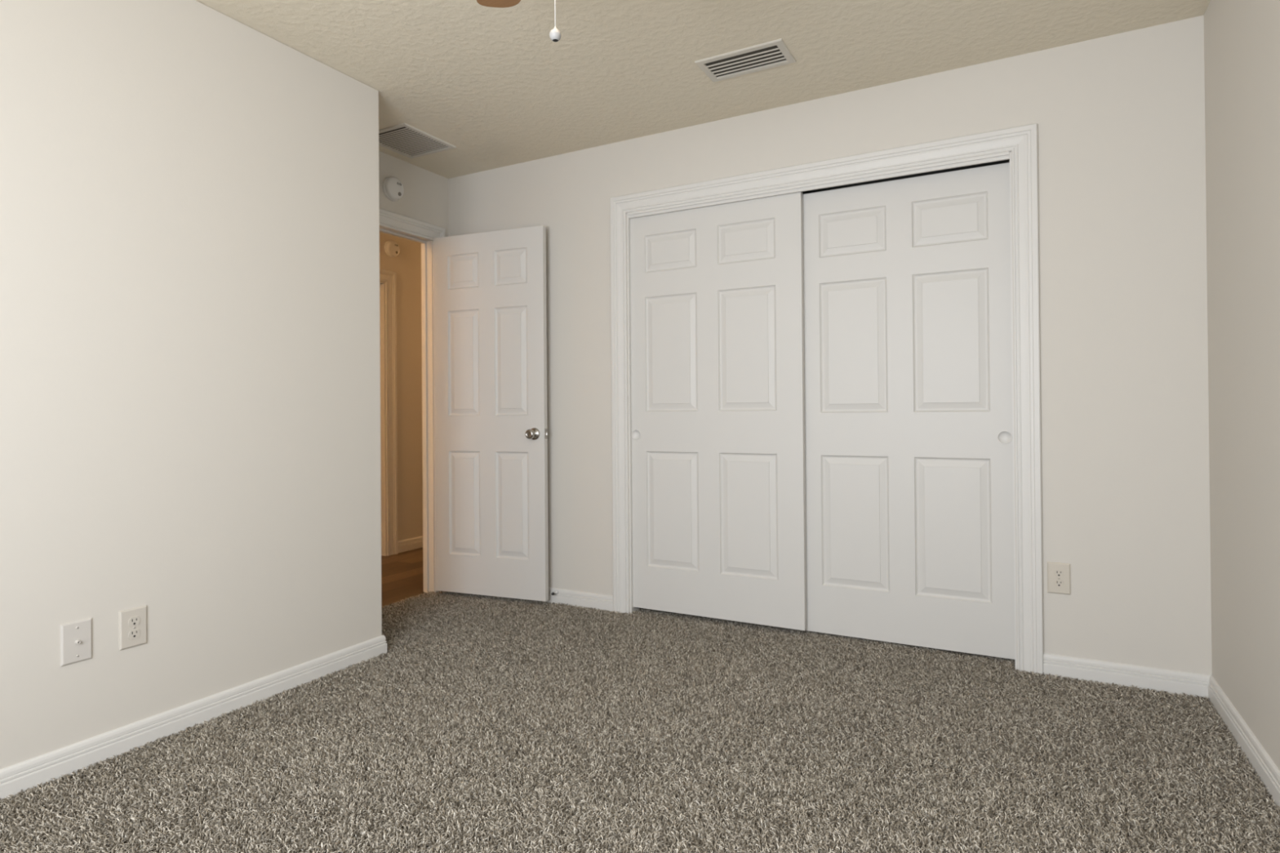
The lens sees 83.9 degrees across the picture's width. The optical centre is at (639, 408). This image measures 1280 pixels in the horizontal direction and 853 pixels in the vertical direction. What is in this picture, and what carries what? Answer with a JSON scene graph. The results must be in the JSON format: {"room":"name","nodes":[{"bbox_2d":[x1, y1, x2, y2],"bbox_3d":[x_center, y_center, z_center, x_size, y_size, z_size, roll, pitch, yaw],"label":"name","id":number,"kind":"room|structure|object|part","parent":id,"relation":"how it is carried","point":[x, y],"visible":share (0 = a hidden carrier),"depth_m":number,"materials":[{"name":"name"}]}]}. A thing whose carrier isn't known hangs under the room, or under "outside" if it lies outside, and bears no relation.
{"room":"empty bedroom","nodes":[
{"label":"empty bedroom","id":0,"kind":"room"},
{"bbox_2d":[0,0,382,769],"bbox_3d":[-2.122,-0.157,1.929,0.647,2.456,2.997,-1,0,28],"label":"wall","id":1,"kind":"structure","parent":0,"point":[190,327],"depth_m":2.34,"materials":[{"name":"white paint"}]},
{"bbox_2d":[60,617,92,666],"bbox_3d":[-1.650,0.684,2.089,0.017,0.120,0.078,-1,0,28],"label":"cable plate","id":2,"kind":"object","parent":1,"relation":"attached to","point":[76,637],"visible":1,"depth_m":2.09,"materials":[{"name":"grey plastic"}]},
{"bbox_2d":[119,604,146,650],"bbox_3d":[-1.581,0.683,2.224,0.009,0.120,0.078,-1,0,28],"label":"power outlet","id":3,"kind":"object","parent":1,"relation":"attached to","point":[133,621],"visible":1,"depth_m":2.22,"materials":[{"name":"beige plastic"}]},
{"bbox_2d":[128,628,140,639],"bbox_3d":[-1.579,0.702,2.223,0.003,0.027,0.034,-1,0,28],"label":"receptacle","id":4,"kind":"object","parent":3,"relation":"attached to","point":[133,633],"depth_m":2.22,"materials":[{"name":"white plastic"}]},
{"bbox_2d":[128,616,140,626],"bbox_3d":[-1.579,0.663,2.223,0.003,0.027,0.034,-1,0,28],"label":"receptacle","id":5,"kind":"object","parent":3,"relation":"attached to","point":[133,621],"depth_m":2.22,"materials":[{"name":"white plastic"}]},
{"bbox_2d":[0,635,386,799],"bbox_3d":[-2.034,1.026,1.956,0.569,0.088,2.891,-1,0,28],"label":"baseboard","id":6,"kind":"structure","parent":1,"relation":"attached to","point":[29,773],"depth_m":2.31,"materials":[{"name":"white paint"}]},
{"bbox_2d":[379,231,422,555],"bbox_3d":[-2.269,-0.144,4.633,0.115,2.450,7.620,-1,0,28],"label":"wall","id":7,"kind":"structure","parent":0,"point":[406,264],"depth_m":5.44,"materials":[{"name":"white paint"}]},
{"bbox_2d":[379,268,398,555],"bbox_3d":[-2.099,0.030,4.924,0.136,2.106,0.963,-1,0,28],"label":"door frame","id":8,"kind":"structure","parent":7,"relation":"attached to","point":[388,313],"depth_m":5.26,"materials":[{"name":"white paint"}]},
{"bbox_2d":[384,240,399,257],"bbox_3d":[-1.837,-1.191,5.293,0.040,0.124,0.124,-1,0,28],"label":"smoke detector","id":9,"kind":"object","parent":7,"relation":"attached to","point":[392,249],"visible":1,"depth_m":5.27,"materials":[{"name":"white plastic"}]},
{"bbox_2d":[397,535,422,552],"bbox_3d":[-1.130,1.034,6.590,0.014,0.088,2.891,-1,0,28],"label":"baseboard","id":10,"kind":"structure","parent":7,"relation":"attached to","point":[411,544],"depth_m":5.43,"materials":[{"name":"white paint"}]},
{"bbox_2d":[378,151,448,236],"bbox_3d":[-0.565,-0.153,5.418,0.082,2.452,4.623,-1,0,28],"label":"wall","id":11,"kind":"structure","parent":0,"point":[424,198],"depth_m":4.05,"materials":[{"name":"white paint"}]},
{"bbox_2d":[382,177,404,201],"bbox_3d":[-1.338,-1.199,3.875,0.040,0.128,0.128,-1,0,28],"label":"smoke detector","id":12,"kind":"object","parent":11,"relation":"attached to","point":[393,188],"visible":1,"depth_m":3.85,"materials":[{"name":"white plastic"}]},
{"bbox_2d":[379,208,445,592],"bbox_3d":[-1.405,0.003,3.836,0.104,2.144,0.915,-1,0,28],"label":"door frame","id":13,"kind":"structure","parent":11,"relation":"attached to","point":[391,223],"depth_m":4.15,"materials":[{"name":"white paint"}]},
{"bbox_2d":[433,225,548,601],"bbox_3d":[-0.838,0.026,3.952,0.721,2.018,0.137,-1,0,21],"label":"door","id":14,"kind":"structure","parent":13,"relation":"attached to","point":[491,319],"depth_m":3.94,"materials":[{"name":"white paint"}]},
{"bbox_3d":[-0.571,0.135,3.836,0.065,0.065,0.011,-1,0,21],"label":"knob","id":15,"kind":"part","parent":14,"relation":"part of","materials":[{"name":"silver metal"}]},
{"bbox_3d":[-0.506,0.134,3.835,0.002,0.056,0.024,-1,0,21],"label":"latch plate","id":16,"kind":"part","parent":14,"relation":"part of","materials":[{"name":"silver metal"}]},
{"bbox_2d":[0,547,1279,852],"bbox_3d":[-0.157,1.112,3.495,5.020,0.110,7.620,-1,0,28],"label":"floor","id":17,"kind":"structure","parent":0,"point":[746,843],"depth_m":2.10,"materials":[{"name":"brown wood"}]},
{"bbox_2d":[0,591,1279,852],"bbox_3d":[-0.262,1.046,2.108,3.647,0.021,3.269,-1,0,28],"label":"carpet","id":18,"kind":"structure","parent":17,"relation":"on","point":[442,630],"depth_m":2.12,"materials":[{"name":"grey carpet"}]},
{"bbox_2d":[195,0,1210,178],"bbox_3d":[-0.177,-1.443,3.509,5.020,0.100,7.620,-1,0,28],"label":"ceiling","id":19,"kind":"structure","parent":0,"point":[492,84],"depth_m":2.76,"materials":[{"name":"beige paint"}]},
{"bbox_2d":[378,122,456,158],"bbox_3d":[-1.199,-1.379,3.681,0.328,0.008,0.360,-1,0,28],"label":"ceiling vent","id":20,"kind":"object","parent":19,"relation":"in","point":[409,141],"visible":0.89,"depth_m":3.68,"materials":[{"name":"beige metal"}]},
{"bbox_2d":[476,0,561,42],"bbox_3d":[-0.155,-1.126,1.577,0.981,0.554,1.025,-1,0,28],"label":"ceiling fan","id":21,"kind":"object","parent":19,"relation":"hanging from","point":[555,35],"visible":1,"depth_m":2.04,"materials":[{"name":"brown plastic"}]},
{"bbox_3d":[-0.349,-1.175,1.923,0.131,0.029,0.342,0,0,-26],"label":"blade","id":22,"kind":"part","parent":21,"relation":"part of","materials":[{"name":"brown wood"}]},
{"bbox_3d":[-0.195,-0.866,1.644,0.027,0.031,0.027,-1,0,28],"label":"chain knob","id":23,"kind":"part","parent":21,"relation":"part of","materials":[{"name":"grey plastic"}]},
{"bbox_2d":[694,38,795,82],"bbox_3d":[0.424,-1.397,2.868,0.360,0.008,0.198,-1,0,28],"label":"ceiling vent","id":24,"kind":"object","parent":19,"relation":"in","point":[772,54],"visible":1,"depth_m":2.86,"materials":[{"name":"beige metal"}]},
{"bbox_2d":[448,15,1212,675],"bbox_3d":[0.476,-0.170,3.459,3.608,2.456,0.115,-1,0,28],"label":"wall","id":25,"kind":"structure","parent":0,"point":[1119,117],"depth_m":2.75,"materials":[{"name":"white paint"}]},
{"bbox_2d":[524,586,613,611],"bbox_3d":[-0.634,1.026,3.982,1.134,0.088,0.014,-1,0,28],"label":"baseboard","id":26,"kind":"structure","parent":25,"relation":"attached to","point":[571,597],"depth_m":3.80,"materials":[{"name":"white paint"}]},
{"bbox_2d":[630,191,806,631],"bbox_3d":[0.344,0.010,3.504,0.934,2.022,0.036,-1,0,28],"label":"door","id":27,"kind":"structure","parent":25,"relation":"in","point":[718,479],"depth_m":3.46,"materials":[{"name":"white paint"}]},
{"bbox_3d":[-0.018,0.133,3.683,0.055,0.055,0.010,-1,0,28],"label":"finger pull","id":28,"kind":"part","parent":27,"relation":"part of","materials":[{"name":"white paint"}]},
{"bbox_2d":[609,123,1043,674],"bbox_3d":[0.740,-0.028,3.306,1.948,2.166,0.136,-1,0,28],"label":"door frame","id":29,"kind":"structure","parent":25,"relation":"attached to","point":[1019,144],"depth_m":2.94,"materials":[{"name":"white paint"}]},
{"bbox_2d":[802,162,1014,659],"bbox_3d":[1.146,0.011,3.122,0.940,2.028,0.036,-1,0,28],"label":"door","id":30,"kind":"structure","parent":25,"relation":"in","point":[907,300],"depth_m":3.09,"materials":[{"name":"white paint"}]},
{"bbox_3d":[1.495,0.117,2.919,0.055,0.055,0.010,-1,0,28],"label":"finger pull","id":31,"kind":"part","parent":30,"relation":"part of","materials":[{"name":"white paint"}]},
{"bbox_2d":[1047,561,1071,595],"bbox_3d":[1.628,0.658,2.768,0.078,0.120,0.009,-1,0,28],"label":"power outlet","id":32,"kind":"object","parent":25,"relation":"attached to","point":[1059,580],"visible":1,"depth_m":2.77,"materials":[{"name":"beige plastic"}]},
{"bbox_2d":[1053,569,1063,577],"bbox_3d":[1.627,0.639,2.765,0.034,0.027,0.003,-1,0,28],"label":"receptacle","id":33,"kind":"object","parent":32,"relation":"attached to","point":[1057,573],"depth_m":2.76,"materials":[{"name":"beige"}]},
{"bbox_2d":[1053,579,1064,586],"bbox_3d":[1.627,0.678,2.765,0.034,0.027,0.003,-1,0,28],"label":"receptacle","id":34,"kind":"object","parent":32,"relation":"attached to","point":[1057,583],"depth_m":2.76,"materials":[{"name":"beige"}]},
{"bbox_2d":[1043,653,1211,697],"bbox_3d":[1.812,0.999,2.666,0.526,0.088,0.014,-1,0,28],"label":"baseboard","id":35,"kind":"structure","parent":25,"relation":"attached to","point":[1170,681],"depth_m":2.66,"materials":[{"name":"white paint"}]},
{"bbox_2d":[802,159,1009,194],"bbox_3d":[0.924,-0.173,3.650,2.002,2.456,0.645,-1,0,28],"label":"door track","id":36,"kind":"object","parent":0,"point":[1008,160],"depth_m":3.69,"materials":[{"name":"grey metal"}]},
{"bbox_2d":[1204,0,1279,770],"bbox_3d":[1.322,-0.190,1.099,0.120,2.456,4.800,-1,0,28],"label":"wall","id":37,"kind":"structure","parent":0,"point":[1242,37],"depth_m":2.13,"materials":[{"name":"white paint"}]},
{"bbox_2d":[1208,675,1279,808],"bbox_3d":[1.117,0.995,0.834,0.014,0.088,3.900,-1,0,28],"label":"baseboard","id":38,"kind":"structure","parent":37,"relation":"attached to","point":[1268,772],"depth_m":2.11,"materials":[{"name":"white paint"}]}
]}

